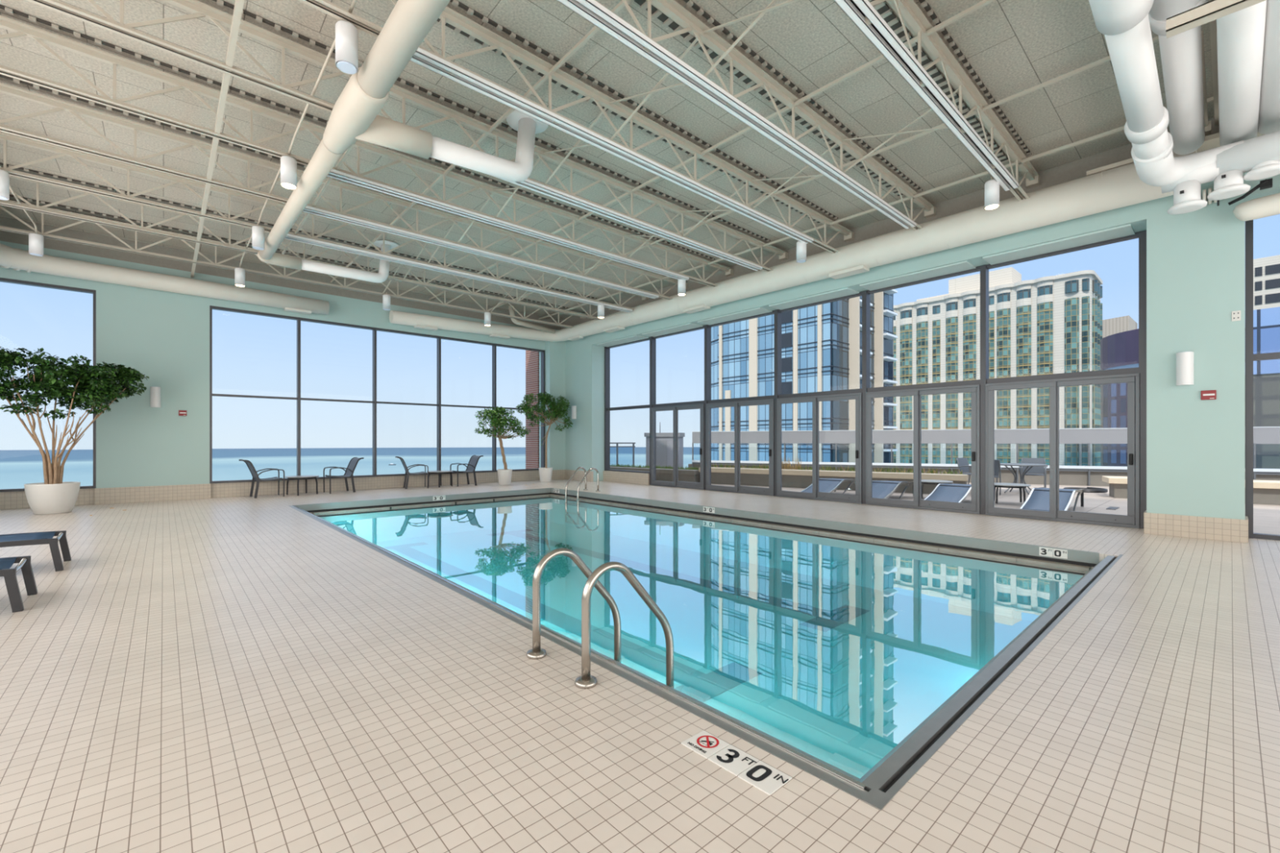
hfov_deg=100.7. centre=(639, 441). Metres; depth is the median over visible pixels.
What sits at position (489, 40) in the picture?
joist
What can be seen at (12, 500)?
baseboard
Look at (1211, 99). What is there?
bar
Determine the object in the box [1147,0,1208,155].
insulated pipe
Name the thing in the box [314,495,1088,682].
pool water
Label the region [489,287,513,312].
brace
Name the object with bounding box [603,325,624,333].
air register
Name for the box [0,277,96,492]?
window
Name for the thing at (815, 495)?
door
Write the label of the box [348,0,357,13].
conduit
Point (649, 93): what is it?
brace
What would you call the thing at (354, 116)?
duct
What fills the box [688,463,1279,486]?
curb
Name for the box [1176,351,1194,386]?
wall sconce
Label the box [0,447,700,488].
sea
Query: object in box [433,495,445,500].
depth marker
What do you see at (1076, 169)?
beam
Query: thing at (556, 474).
baseboard
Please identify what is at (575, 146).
brace
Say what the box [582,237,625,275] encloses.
brace
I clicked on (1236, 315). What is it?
wall plate
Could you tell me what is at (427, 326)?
air register
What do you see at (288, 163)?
pendant light
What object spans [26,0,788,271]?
joist
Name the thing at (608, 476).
baseboard
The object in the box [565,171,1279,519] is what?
wall
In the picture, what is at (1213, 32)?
channel
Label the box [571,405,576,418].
wall sconce
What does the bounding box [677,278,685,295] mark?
light
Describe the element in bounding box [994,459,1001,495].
armchair
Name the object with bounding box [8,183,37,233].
conduit
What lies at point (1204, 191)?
flexible duct
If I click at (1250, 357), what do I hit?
window
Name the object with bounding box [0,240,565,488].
wall
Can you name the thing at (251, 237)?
conduit
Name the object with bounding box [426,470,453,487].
side table
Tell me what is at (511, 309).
duct
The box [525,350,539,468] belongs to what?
brick pier
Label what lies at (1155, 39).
bar
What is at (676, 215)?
brace
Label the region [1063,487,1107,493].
side table
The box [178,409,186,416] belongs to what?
sign
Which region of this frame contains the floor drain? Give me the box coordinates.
[1106,506,1119,510]
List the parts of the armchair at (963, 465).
backrest, leg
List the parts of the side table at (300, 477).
leg, leg, leg, leg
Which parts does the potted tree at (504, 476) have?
planter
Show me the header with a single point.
(1243, 157)
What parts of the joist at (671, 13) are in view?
bearing seat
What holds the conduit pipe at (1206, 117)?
attached to the channel
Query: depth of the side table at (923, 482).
12.11 m
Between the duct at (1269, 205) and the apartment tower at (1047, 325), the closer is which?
the duct at (1269, 205)
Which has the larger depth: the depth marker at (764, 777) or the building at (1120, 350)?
the building at (1120, 350)
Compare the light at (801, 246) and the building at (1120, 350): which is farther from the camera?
the building at (1120, 350)
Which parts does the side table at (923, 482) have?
leg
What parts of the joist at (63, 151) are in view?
bearing seat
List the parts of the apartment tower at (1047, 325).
cornice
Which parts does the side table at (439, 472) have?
leg, leg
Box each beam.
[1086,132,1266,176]
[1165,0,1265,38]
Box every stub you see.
[1167,179,1207,214]
[1207,169,1250,199]
[1243,160,1279,181]
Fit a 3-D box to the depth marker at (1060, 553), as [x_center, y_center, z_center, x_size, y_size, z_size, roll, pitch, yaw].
[5.046,1.357,6.482,0.008,0.106,0.276,0,0,-42]
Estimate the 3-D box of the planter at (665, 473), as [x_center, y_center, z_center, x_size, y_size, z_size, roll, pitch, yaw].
[0.177,1.060,18.887,5.157,0.500,1.311,0,0,40]
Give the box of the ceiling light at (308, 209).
[302,205,658,298]
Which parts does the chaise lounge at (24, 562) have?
rail, leg, rail, rail, leg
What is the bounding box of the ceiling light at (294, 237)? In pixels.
[284,233,632,312]
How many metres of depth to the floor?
2.51 m
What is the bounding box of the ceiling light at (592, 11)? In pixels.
[557,0,915,229]
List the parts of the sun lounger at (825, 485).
rail, rail, curved leg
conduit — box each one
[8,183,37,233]
[239,233,252,266]
[257,166,280,224]
[288,38,335,155]
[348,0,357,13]
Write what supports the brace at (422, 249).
attached to the joist at (63, 151)
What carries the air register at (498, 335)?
attached to the duct at (1122, 186)
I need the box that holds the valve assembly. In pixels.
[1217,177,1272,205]
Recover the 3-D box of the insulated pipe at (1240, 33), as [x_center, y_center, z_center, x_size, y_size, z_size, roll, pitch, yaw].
[4.910,-3.679,4.332,6.114,0.383,0.347,0,0,-42]
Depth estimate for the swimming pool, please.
4.62 m
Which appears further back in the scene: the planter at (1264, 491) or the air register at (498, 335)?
the air register at (498, 335)
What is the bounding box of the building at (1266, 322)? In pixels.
[1253,306,1279,468]
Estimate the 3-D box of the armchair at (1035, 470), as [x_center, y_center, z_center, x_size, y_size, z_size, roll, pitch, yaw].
[10.392,0.870,14.037,0.628,0.866,0.607,0,0,38]
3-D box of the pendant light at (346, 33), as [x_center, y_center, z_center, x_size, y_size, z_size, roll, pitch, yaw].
[-2.600,-3.533,4.707,0.178,0.434,0.178,0,0,-42]
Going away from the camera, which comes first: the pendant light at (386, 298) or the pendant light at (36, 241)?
the pendant light at (36, 241)
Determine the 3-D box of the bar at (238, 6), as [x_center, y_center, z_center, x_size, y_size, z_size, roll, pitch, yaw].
[-4.587,-3.735,5.827,0.050,0.050,16.600,0,0,-42]
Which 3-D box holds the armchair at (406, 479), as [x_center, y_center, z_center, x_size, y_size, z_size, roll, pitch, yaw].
[-6.395,0.858,14.876,0.797,0.892,0.540,0,0,-30]
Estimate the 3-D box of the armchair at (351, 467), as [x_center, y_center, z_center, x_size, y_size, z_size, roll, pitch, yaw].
[-7.651,0.858,13.702,0.540,0.892,0.797,0,0,44]
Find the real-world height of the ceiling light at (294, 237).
0.060 m
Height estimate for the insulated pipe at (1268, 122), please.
0.310 m
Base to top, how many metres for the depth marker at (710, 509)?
0.106 m
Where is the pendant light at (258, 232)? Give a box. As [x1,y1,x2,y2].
[252,222,264,249]
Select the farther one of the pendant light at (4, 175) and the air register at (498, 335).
the air register at (498, 335)
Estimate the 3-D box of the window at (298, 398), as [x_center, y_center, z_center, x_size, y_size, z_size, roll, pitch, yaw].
[-6.646,-1.090,15.267,8.940,4.110,0.180,0,0,-42]
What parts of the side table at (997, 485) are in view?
leg, leg, leg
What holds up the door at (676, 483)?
attached to the window at (1142, 235)
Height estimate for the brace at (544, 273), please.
0.460 m
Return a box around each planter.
[609,463,700,482]
[698,455,967,493]
[1102,475,1279,505]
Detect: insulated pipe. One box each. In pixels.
[1088,0,1244,186]
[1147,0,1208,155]
[1216,0,1266,146]
[1257,0,1279,133]
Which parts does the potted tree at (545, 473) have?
planter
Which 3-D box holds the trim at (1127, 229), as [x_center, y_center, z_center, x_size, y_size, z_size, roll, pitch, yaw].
[3.020,-3.147,12.623,0.500,0.025,12.810,0,0,-42]
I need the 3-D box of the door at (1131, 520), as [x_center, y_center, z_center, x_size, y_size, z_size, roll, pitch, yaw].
[6.838,0.135,8.714,0.180,2.330,2.000,0,0,-42]
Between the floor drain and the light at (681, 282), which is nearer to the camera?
the floor drain
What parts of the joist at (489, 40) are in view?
bearing seat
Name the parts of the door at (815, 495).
panel, panel, handle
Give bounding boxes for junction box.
[1204,120,1211,136]
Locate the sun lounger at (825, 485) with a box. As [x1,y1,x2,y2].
[800,478,855,493]
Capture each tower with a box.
[711,288,897,462]
[893,266,1102,466]
[1102,315,1137,337]
[1253,254,1279,310]
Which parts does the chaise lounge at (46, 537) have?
rail, rail, leg, rail, leg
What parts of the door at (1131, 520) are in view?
panel, panel, handle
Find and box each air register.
[284,306,311,314]
[413,324,437,330]
[489,333,510,338]
[567,335,582,340]
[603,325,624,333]
[682,304,710,313]
[828,264,869,279]
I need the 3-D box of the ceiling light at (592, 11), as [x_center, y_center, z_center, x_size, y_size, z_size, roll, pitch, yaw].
[1.659,-3.670,6.370,7.980,0.060,0.160,0,0,-42]
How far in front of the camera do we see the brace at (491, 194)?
9.54 m
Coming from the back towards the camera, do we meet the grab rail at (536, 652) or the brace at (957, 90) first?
the brace at (957, 90)
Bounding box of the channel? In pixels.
[1208,0,1219,125]
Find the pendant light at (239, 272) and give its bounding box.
[235,266,244,286]
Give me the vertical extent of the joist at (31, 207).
0.597 m
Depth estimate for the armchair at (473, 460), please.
15.85 m
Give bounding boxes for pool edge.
[312,493,1090,571]
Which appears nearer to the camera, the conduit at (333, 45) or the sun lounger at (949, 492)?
the conduit at (333, 45)
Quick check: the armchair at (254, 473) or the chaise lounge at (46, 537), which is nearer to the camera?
the chaise lounge at (46, 537)
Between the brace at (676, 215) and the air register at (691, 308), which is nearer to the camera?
the brace at (676, 215)
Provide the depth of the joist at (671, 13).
6.28 m
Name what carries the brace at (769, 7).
attached to the joist at (910, 15)
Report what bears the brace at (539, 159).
attached to the joist at (219, 17)
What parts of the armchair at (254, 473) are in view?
backrest, leg, leg, frame, frame, arm and leg, seat, arm and leg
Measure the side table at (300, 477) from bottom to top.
0.450 m
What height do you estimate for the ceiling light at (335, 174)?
0.060 m
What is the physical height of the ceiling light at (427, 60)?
0.060 m
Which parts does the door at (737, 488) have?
panel, panel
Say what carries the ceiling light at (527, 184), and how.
attached to the joist at (219, 17)
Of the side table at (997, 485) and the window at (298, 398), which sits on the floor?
the side table at (997, 485)
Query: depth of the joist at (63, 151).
8.60 m
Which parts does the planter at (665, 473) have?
planter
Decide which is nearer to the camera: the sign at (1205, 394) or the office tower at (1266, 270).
the sign at (1205, 394)
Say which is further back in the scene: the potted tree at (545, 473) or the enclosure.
the enclosure
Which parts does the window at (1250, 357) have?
frame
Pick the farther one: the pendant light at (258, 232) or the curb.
the curb
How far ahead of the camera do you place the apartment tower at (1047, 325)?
157.79 m
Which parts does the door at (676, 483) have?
panel, panel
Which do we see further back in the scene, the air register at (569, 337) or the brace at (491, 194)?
the air register at (569, 337)
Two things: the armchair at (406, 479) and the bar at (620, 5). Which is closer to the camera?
the bar at (620, 5)
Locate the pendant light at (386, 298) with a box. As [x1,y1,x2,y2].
[382,292,390,310]
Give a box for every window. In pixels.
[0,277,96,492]
[209,305,544,483]
[604,230,1146,528]
[1244,219,1279,540]
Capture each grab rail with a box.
[526,548,621,662]
[564,466,587,499]
[574,561,674,688]
[577,467,599,501]
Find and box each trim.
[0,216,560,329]
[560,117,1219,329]
[595,223,1134,346]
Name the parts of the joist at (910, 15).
bearing seat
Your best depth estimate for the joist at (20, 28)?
6.61 m
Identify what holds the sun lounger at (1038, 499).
on the floor
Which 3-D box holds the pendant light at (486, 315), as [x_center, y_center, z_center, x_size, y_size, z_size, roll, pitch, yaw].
[-4.348,-3.533,15.140,0.178,0.434,0.178,0,0,-42]
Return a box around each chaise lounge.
[0,530,71,571]
[0,555,37,613]
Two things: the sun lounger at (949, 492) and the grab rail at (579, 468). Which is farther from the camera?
the grab rail at (579, 468)
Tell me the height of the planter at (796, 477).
0.940 m
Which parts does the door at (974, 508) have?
panel, panel, handle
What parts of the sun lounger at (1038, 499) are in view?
rail, rail, curved leg, leg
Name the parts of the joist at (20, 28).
bearing seat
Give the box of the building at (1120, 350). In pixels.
[1100,328,1138,466]
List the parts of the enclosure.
access panel, lid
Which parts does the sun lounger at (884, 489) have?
rail, curved leg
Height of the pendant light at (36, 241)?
0.434 m
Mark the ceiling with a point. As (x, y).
(1014, 46)
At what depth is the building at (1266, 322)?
56.94 m
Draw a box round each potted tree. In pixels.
[0,346,149,515]
[474,406,530,484]
[515,391,573,482]
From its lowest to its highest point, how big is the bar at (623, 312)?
0.020 m
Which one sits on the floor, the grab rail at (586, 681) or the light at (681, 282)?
the grab rail at (586, 681)
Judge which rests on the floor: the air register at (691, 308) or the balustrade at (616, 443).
the balustrade at (616, 443)
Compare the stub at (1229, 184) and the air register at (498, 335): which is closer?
the stub at (1229, 184)
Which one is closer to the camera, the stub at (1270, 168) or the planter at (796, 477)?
the stub at (1270, 168)
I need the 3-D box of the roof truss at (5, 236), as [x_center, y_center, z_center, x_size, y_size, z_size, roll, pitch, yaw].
[-7.955,-4.070,14.226,13.570,0.460,0.400,0,0,-42]
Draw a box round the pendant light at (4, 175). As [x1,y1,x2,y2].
[0,165,8,199]
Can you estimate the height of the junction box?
0.120 m
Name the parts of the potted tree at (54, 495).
planter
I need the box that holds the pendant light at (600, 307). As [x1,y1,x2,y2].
[597,303,604,318]
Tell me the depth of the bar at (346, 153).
7.93 m
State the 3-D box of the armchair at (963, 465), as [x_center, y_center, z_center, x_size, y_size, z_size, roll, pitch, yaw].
[8.901,0.870,14.188,0.628,0.866,0.607,0,0,-32]
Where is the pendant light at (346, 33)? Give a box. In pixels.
[335,19,358,74]
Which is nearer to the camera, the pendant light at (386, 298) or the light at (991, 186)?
the light at (991, 186)
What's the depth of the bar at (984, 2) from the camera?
6.51 m
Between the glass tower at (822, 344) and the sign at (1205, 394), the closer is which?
the sign at (1205, 394)
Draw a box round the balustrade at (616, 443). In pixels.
[609,442,635,466]
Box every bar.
[191,0,244,277]
[281,139,357,254]
[329,0,630,282]
[428,0,994,300]
[488,35,1159,310]
[538,97,1213,319]
[556,311,623,331]
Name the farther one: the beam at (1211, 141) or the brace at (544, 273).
the brace at (544, 273)
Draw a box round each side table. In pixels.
[284,475,319,495]
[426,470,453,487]
[921,480,953,498]
[994,482,1031,503]
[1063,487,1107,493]
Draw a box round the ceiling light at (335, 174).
[327,168,688,279]
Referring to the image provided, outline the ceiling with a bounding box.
[0,0,1217,319]
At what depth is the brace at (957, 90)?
6.83 m
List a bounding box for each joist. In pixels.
[0,4,733,287]
[0,74,688,299]
[0,131,648,310]
[0,162,614,319]
[0,194,586,328]
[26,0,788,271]
[297,0,854,253]
[595,0,936,230]
[849,0,1040,200]
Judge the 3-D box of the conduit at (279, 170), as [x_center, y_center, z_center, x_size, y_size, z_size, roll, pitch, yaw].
[-5.557,-3.760,8.000,0.028,0.088,2.934,0,0,-42]
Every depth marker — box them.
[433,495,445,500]
[680,730,791,795]
[702,506,715,513]
[1039,546,1067,559]
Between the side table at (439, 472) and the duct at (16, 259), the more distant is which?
the side table at (439, 472)
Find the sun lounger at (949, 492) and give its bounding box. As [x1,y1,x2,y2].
[924,483,971,503]
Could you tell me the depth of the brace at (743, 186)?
9.14 m
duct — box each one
[0,243,329,315]
[256,0,548,283]
[389,150,1196,342]
[508,305,555,333]
[1202,187,1226,206]
[1232,192,1279,221]
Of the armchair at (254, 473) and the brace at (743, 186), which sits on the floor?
the armchair at (254, 473)
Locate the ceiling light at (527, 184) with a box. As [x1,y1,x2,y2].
[489,174,762,271]
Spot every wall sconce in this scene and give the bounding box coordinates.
[150,386,160,407]
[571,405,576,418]
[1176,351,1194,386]
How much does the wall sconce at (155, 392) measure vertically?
0.446 m
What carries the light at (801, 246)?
hanging from the joist at (489, 40)
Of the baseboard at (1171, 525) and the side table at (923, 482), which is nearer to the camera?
the baseboard at (1171, 525)
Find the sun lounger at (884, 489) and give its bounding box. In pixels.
[871,480,913,499]
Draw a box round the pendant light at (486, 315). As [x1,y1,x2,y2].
[484,310,490,326]
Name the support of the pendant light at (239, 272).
hanging from the joist at (45, 234)
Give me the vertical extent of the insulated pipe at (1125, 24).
0.497 m
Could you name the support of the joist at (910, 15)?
attached to the wall at (1196, 259)
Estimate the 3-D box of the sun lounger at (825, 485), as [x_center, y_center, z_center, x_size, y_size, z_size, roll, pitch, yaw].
[4.614,1.114,12.883,0.665,0.413,2.177,0,0,42]
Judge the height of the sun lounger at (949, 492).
0.413 m
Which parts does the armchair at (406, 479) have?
leg, leg, frame, arm and leg, arm and leg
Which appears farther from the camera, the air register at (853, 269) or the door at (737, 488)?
the door at (737, 488)
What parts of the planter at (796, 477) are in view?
planter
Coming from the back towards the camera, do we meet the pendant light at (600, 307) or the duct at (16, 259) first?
the pendant light at (600, 307)
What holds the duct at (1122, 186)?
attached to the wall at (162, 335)
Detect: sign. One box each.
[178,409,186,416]
[1200,390,1216,399]
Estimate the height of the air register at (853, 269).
0.065 m
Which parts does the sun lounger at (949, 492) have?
rail, rail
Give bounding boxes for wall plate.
[1231,310,1240,321]
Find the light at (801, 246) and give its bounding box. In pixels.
[795,240,806,262]
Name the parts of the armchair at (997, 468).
backrest, leg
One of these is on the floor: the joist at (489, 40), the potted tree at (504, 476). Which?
the potted tree at (504, 476)
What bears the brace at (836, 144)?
attached to the joist at (671, 13)
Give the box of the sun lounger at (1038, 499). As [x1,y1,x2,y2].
[1019,487,1084,511]
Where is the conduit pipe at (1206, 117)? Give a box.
[1201,30,1208,126]
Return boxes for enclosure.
[644,432,684,468]
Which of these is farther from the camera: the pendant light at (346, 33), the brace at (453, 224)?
the brace at (453, 224)
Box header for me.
[1160,130,1279,193]
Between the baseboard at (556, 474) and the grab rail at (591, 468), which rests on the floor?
the grab rail at (591, 468)
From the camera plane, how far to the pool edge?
9.31 m
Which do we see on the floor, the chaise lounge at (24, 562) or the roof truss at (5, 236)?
the chaise lounge at (24, 562)
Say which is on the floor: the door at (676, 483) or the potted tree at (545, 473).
the potted tree at (545, 473)
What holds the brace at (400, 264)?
attached to the joist at (31, 207)
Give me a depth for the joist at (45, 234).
11.32 m
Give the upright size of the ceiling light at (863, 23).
0.060 m
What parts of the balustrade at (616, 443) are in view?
post, rail, post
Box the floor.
[0,479,1279,852]
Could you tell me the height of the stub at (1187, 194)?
0.310 m
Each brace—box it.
[382,263,400,293]
[402,244,426,279]
[426,221,456,263]
[457,193,493,243]
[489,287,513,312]
[493,157,540,217]
[515,273,545,302]
[542,106,607,185]
[546,257,581,289]
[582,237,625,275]
[608,38,697,140]
[626,213,679,257]
[681,183,746,236]
[702,0,799,76]
[751,142,837,208]
[841,88,959,173]
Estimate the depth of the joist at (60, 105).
7.64 m
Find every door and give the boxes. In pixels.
[650,404,704,489]
[706,398,773,496]
[777,392,862,503]
[865,384,980,514]
[985,373,1139,528]
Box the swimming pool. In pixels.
[289,488,1123,810]
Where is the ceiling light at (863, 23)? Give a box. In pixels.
[834,0,1018,191]
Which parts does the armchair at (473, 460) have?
arm and leg, arm and leg, leg, frame, backrest, leg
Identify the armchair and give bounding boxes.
[239,459,284,497]
[323,457,364,493]
[395,456,428,488]
[449,455,483,486]
[956,457,971,484]
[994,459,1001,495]
[1018,457,1047,489]
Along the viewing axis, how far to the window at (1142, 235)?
10.81 m
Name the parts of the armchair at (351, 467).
arm and leg, frame, arm and leg, leg, frame, backrest, leg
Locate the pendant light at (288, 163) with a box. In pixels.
[280,152,297,189]
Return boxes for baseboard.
[0,470,539,509]
[551,469,564,479]
[564,469,649,484]
[1143,510,1248,542]
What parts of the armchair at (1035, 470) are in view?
arm and leg, backrest, seat, leg, arm and leg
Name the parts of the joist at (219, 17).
bearing seat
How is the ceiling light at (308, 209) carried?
attached to the joist at (60, 105)
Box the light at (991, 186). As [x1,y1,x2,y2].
[984,176,999,209]
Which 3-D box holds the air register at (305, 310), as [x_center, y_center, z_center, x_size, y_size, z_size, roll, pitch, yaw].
[-8.474,-3.243,13.142,0.550,0.055,0.200,0,0,-42]
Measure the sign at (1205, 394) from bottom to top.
0.125 m
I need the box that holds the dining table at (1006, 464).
[1000,462,1047,494]
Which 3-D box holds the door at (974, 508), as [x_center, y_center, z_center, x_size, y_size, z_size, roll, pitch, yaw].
[5.419,0.135,10.295,0.180,2.330,2.070,0,0,-42]
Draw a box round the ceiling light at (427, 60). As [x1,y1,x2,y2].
[409,47,813,244]
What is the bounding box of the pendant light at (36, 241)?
[28,232,44,256]
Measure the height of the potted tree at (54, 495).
2.995 m
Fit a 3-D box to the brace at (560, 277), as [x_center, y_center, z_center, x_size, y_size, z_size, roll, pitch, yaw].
[-1.795,-3.955,12.486,0.040,0.460,1.467,0,0,-42]
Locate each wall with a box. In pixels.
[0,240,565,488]
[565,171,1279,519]
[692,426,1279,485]
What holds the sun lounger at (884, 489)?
on the floor

